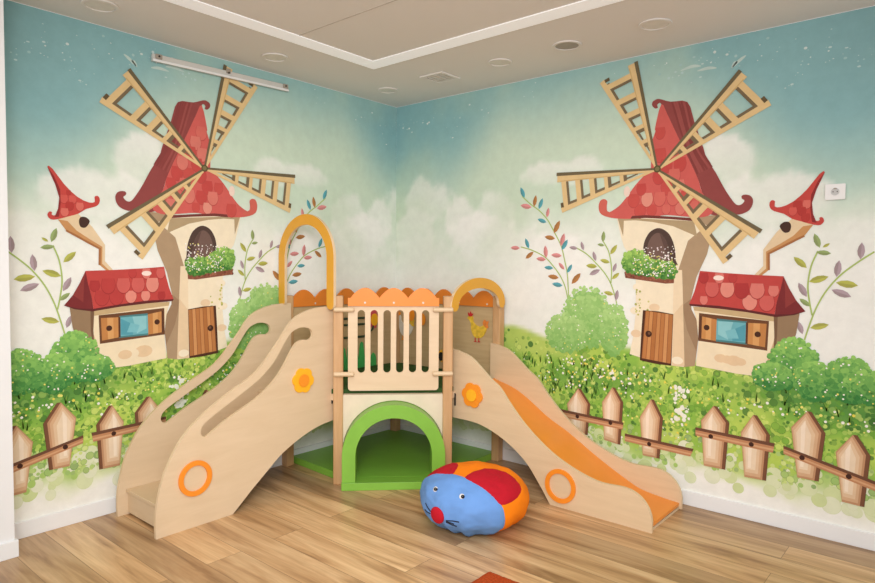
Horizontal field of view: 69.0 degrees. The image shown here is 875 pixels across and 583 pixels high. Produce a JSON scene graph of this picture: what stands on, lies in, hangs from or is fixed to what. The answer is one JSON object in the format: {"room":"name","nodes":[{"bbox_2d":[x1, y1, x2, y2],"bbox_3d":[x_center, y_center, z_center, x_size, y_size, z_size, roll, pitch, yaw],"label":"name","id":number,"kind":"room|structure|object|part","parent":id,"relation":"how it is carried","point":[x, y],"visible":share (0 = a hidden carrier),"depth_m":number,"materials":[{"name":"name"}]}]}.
{"room":"children's playroom","nodes":[
{"label":"children's playroom","id":0,"kind":"room"},
{"bbox_2d":[0,0,14,543],"bbox_3d":[-2.842,-0.057,2.389,0.222,2.800,2.066,3,3,40],"label":"wall","id":1,"kind":"structure","parent":0,"point":[7,531],"depth_m":3.10,"materials":[{"name":"white paint"}]},
{"bbox_2d":[9,0,396,141],"bbox_3d":[-1.985,-0.106,3.684,0.150,2.800,5.150,3,3,40],"label":"wall","id":2,"kind":"structure","parent":0,"point":[9,0],"depth_m":3.97,"materials":[{"name":"white paint"}]},
{"bbox_2d":[0,424,389,561],"bbox_3d":[-1.897,1.257,3.560,0.236,0.089,5.000,3,3,40],"label":"baseboard","id":3,"kind":"structure","parent":2,"relation":"attached to","point":[52,521],"depth_m":3.54,"materials":[{"name":"white paint"}]},
{"bbox_2d":[3,0,396,522],"bbox_3d":[-1.307,-0.171,4.359,0.005,2.711,2.939,3,3,40],"label":"wall mural","id":4,"kind":"object","parent":2,"relation":"attached to","point":[151,205],"visible":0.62,"depth_m":3.81,"materials":[{"name":"paint"}]},
{"bbox_3d":[-2.131,0.889,3.438,0.001,0.146,0.411,3,3,40],"label":"fence rail","id":5,"kind":"part","parent":4,"relation":"part of","materials":[{"name":"paint"}]},
{"bbox_3d":[-1.828,0.817,3.792,0.001,0.070,0.438,3,3,40],"label":"fence rail","id":6,"kind":"part","parent":4,"relation":"part of","materials":[{"name":"paint"}]},
{"bbox_3d":[-1.518,0.259,4.130,0.001,0.328,0.208,3,3,40],"label":"painted door","id":7,"kind":"part","parent":4,"relation":"part of","materials":[{"name":"paint"}]},
{"bbox_2d":[151,53,288,91],"bbox_3d":[-1.383,-1.423,4.168,0.038,0.071,0.980,3,3,40],"label":"wall rail","id":8,"kind":"object","parent":2,"relation":"attached to","point":[158,58],"visible":1,"depth_m":4.11,"materials":[{"name":"metal"}]},
{"bbox_2d":[0,460,874,582],"bbox_3d":[-0.091,1.427,2.130,5.150,0.100,5.150,3,3,40],"label":"floor","id":9,"kind":"structure","parent":0,"point":[295,525],"depth_m":3.29,"materials":[{"name":"brown wood"}]},
{"bbox_2d":[294,430,490,477],"bbox_3d":[-0.320,1.238,4.720,1.102,0.049,1.150,3,3,40],"label":"mat","id":10,"kind":"object","parent":9,"relation":"on","point":[387,453],"visible":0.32,"depth_m":4.70,"materials":[{"name":"green plastic"}]},
{"bbox_2d":[341,400,444,490],"bbox_3d":[-0.287,1.007,4.226,0.683,0.554,0.207,0,2,-5],"label":"tunnel","id":11,"kind":"object","parent":9,"relation":"on","point":[375,413],"visible":0.8,"depth_m":4.13,"materials":[{"name":"green plastic"}]},
{"bbox_2d":[116,214,682,539],"bbox_3d":[-0.182,0.405,3.776,2.496,1.800,2.367,3,3,40],"label":"play structure","id":12,"kind":"object","parent":9,"relation":"on","point":[325,357],"visible":0.99,"depth_m":4.17,"materials":[{"name":"brown wood"}]},
{"bbox_3d":[-1.084,0.645,4.606,0.064,1.235,0.064,3,3,40],"label":"post","id":13,"kind":"part","parent":12,"relation":"part of","materials":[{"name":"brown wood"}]},
{"bbox_2d":[292,368,313,392],"bbox_3d":[-0.857,0.567,4.064,0.012,0.159,0.165,3,3,40],"label":"flower","id":14,"kind":"object","parent":12,"relation":"on","point":[302,378],"depth_m":4.05,"materials":[{"name":"yellow paint"}]},
{"bbox_3d":[-0.658,0.654,4.229,0.064,1.255,0.064,0,2,-5],"label":"post","id":15,"kind":"part","parent":12,"relation":"part of","materials":[{"name":"brown wood"}]},
{"bbox_2d":[371,310,377,327],"bbox_3d":[-0.535,0.216,5.207,0.008,0.172,0.165,3,3,40],"label":"flower","id":16,"kind":"object","parent":12,"relation":"on","point":[374,314],"depth_m":5.22,"materials":[{"name":"pink paint"}]},
{"bbox_3d":[-0.357,0.658,5.425,0.064,1.150,0.064,3,3,40],"label":"post","id":17,"kind":"part","parent":12,"relation":"part of","materials":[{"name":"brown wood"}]},
{"bbox_3d":[0.066,0.658,4.281,0.064,1.255,0.064,0,2,-5],"label":"post","id":18,"kind":"part","parent":12,"relation":"part of","materials":[{"name":"brown wood"}]},
{"bbox_2d":[466,389,475,401],"bbox_3d":[0.225,0.695,4.254,0.082,0.082,0.008,3,3,40],"label":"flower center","id":19,"kind":"object","parent":12,"relation":"on","point":[470,393],"depth_m":4.25,"materials":[{"name":"yellow paint"}]},
{"bbox_2d":[462,383,482,407],"bbox_3d":[0.232,0.694,4.262,0.169,0.163,0.012,3,3,40],"label":"flower","id":20,"kind":"object","parent":12,"relation":"on","point":[472,393],"depth_m":4.25,"materials":[{"name":"orange paint"}]},
{"bbox_3d":[0.451,0.650,4.759,0.064,1.235,0.064,3,3,40],"label":"post","id":21,"kind":"part","parent":12,"relation":"part of","materials":[{"name":"brown wood"}]},
{"bbox_2d":[420,461,529,536],"bbox_3d":[0.205,1.147,3.591,0.606,0.330,0.635,3,3,40],"label":"bean bag","id":22,"kind":"object","parent":9,"relation":"on","point":[470,498],"visible":1,"depth_m":3.38,"materials":[{"name":"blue fabric"}]},
{"bbox_2d":[471,572,518,582],"bbox_3d":[0.257,1.372,2.046,1.304,0.018,1.504,3,3,40],"label":"rug","id":23,"kind":"object","parent":9,"relation":"on","point":[489,577],"visible":1,"depth_m":2.94,"materials":[{"name":"orange fabric"}]},
{"bbox_2d":[11,0,874,106],"bbox_3d":[-0.069,-1.471,2.006,5.150,0.100,5.150,3,3,40],"label":"ceiling","id":24,"kind":"structure","parent":0,"point":[611,32],"depth_m":3.63,"materials":[{"name":"paint"}]},
{"bbox_2d":[80,0,118,12],"bbox_3d":[-1.754,-1.485,3.310,0.180,0.008,0.180,3,3,40],"label":"recessed light","id":25,"kind":"object","parent":24,"relation":"in","point":[102,6],"visible":1,"depth_m":3.31,"materials":[{"name":"paint"}]},
{"bbox_2d":[164,0,372,64],"bbox_3d":[-1.636,-1.466,2.849,0.122,0.006,3.605,3,3,40],"label":"trim","id":26,"kind":"structure","parent":24,"relation":"attached to","point":[195,5],"depth_m":3.62,"materials":[{"name":"white paint"}]},
{"bbox_2d":[261,53,288,61],"bbox_3d":[-1.052,-1.514,4.124,0.170,0.008,0.170,3,3,40],"label":"recessed light","id":27,"kind":"object","parent":24,"relation":"in","point":[272,57],"visible":1,"depth_m":4.12,"materials":[{"name":"paint"}]},
{"bbox_2d":[299,0,395,35],"bbox_3d":[0.659,-1.435,2.482,3.853,0.002,0.005,3,3,40],"label":"trim","id":28,"kind":"structure","parent":24,"relation":"attached to","point":[394,0],"depth_m":3.45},
{"bbox_2d":[378,87,397,93],"bbox_3d":[-0.380,-1.542,4.887,0.160,0.008,0.160,3,3,40],"label":"recessed light","id":29,"kind":"object","parent":24,"relation":"in","point":[386,90],"visible":1,"depth_m":4.88,"materials":[{"name":"paint"}]},
{"bbox_2d":[419,71,460,83],"bbox_3d":[0.018,-1.523,4.537,0.210,0.010,0.210,3,3,40],"label":"ceiling vent","id":30,"kind":"object","parent":24,"relation":"in","point":[439,77],"visible":1,"depth_m":4.52,"materials":[{"name":"paint"}]},
{"bbox_2d":[362,0,623,68],"bbox_3d":[1.039,-1.453,3.023,3.975,0.006,0.122,3,3,40],"label":"trim","id":31,"kind":"structure","parent":24,"relation":"attached to","point":[584,5],"depth_m":3.62,"materials":[{"name":"white paint"}]},
{"bbox_2d":[488,58,511,66],"bbox_3d":[0.412,-1.506,4.192,0.160,0.008,0.160,3,3,40],"label":"recessed light","id":32,"kind":"object","parent":24,"relation":"in","point":[498,62],"visible":1,"depth_m":4.19,"materials":[{"name":"paint"}]},
{"bbox_2d":[552,40,581,50],"bbox_3d":[0.784,-1.489,3.858,0.176,0.008,0.176,3,3,40],"label":"recessed light","id":33,"kind":"object","parent":24,"relation":"in","point":[565,45],"visible":1,"depth_m":3.85,"materials":[{"name":"paint"}]},
{"bbox_2d":[638,18,671,30],"bbox_3d":[1.200,-1.471,3.512,0.180,0.008,0.180,3,3,40],"label":"recessed light","id":34,"kind":"object","parent":24,"relation":"in","point":[655,24],"visible":1,"depth_m":3.51,"materials":[{"name":"paint"}]},
{"bbox_2d":[396,5,874,145],"bbox_3d":[1.596,-0.089,3.924,5.000,2.800,0.150,3,3,40],"label":"wall","id":35,"kind":"structure","parent":0,"point":[874,5],"depth_m":3.96,"materials":[{"name":"white paint"}]},
{"bbox_2d":[396,6,874,533],"bbox_3d":[1.393,-0.135,3.991,4.599,2.711,0.005,3,3,40],"label":"wall mural","id":36,"kind":"object","parent":35,"relation":"attached to","point":[664,246],"visible":0.85,"depth_m":3.87,"materials":[{"name":"paint"}]},
{"bbox_3d":[1.021,0.864,4.340,0.518,0.068,0.001,3,3,40],"label":"fence rail","id":37,"kind":"part","parent":36,"relation":"part of","materials":[{"name":"paint"}]},
{"bbox_3d":[1.379,0.290,4.016,0.208,0.337,0.001,3,3,40],"label":"painted door","id":38,"kind":"part","parent":36,"relation":"part of","materials":[{"name":"paint"}]},
{"bbox_3d":[1.394,0.970,4.027,0.442,0.068,0.001,3,3,40],"label":"fence rail","id":39,"kind":"part","parent":36,"relation":"part of","materials":[{"name":"paint"}]},
{"bbox_3d":[1.736,0.868,3.733,0.438,0.073,0.001,3,3,40],"label":"fence rail","id":40,"kind":"part","parent":36,"relation":"part of","materials":[{"name":"paint"}]},
{"bbox_3d":[2.113,0.952,3.415,0.468,0.163,0.001,3,3,40],"label":"fence rail","id":41,"kind":"part","parent":36,"relation":"part of","materials":[{"name":"paint"}]},
{"bbox_2d":[400,424,874,550],"bbox_3d":[1.538,1.268,3.914,4.986,0.089,0.014,3,3,40],"label":"baseboard","id":42,"kind":"structure","parent":35,"relation":"attached to","point":[841,534],"depth_m":3.63,"materials":[{"name":"white paint"}]},
{"bbox_2d":[825,183,845,199],"bbox_3d":[2.099,-0.526,3.361,0.092,0.082,0.014,3,3,40],"label":"wall socket","id":43,"kind":"object","parent":35,"relation":"attached to","point":[832,191],"visible":1,"depth_m":3.36,"materials":[{"name":"white plastic"}]}
]}

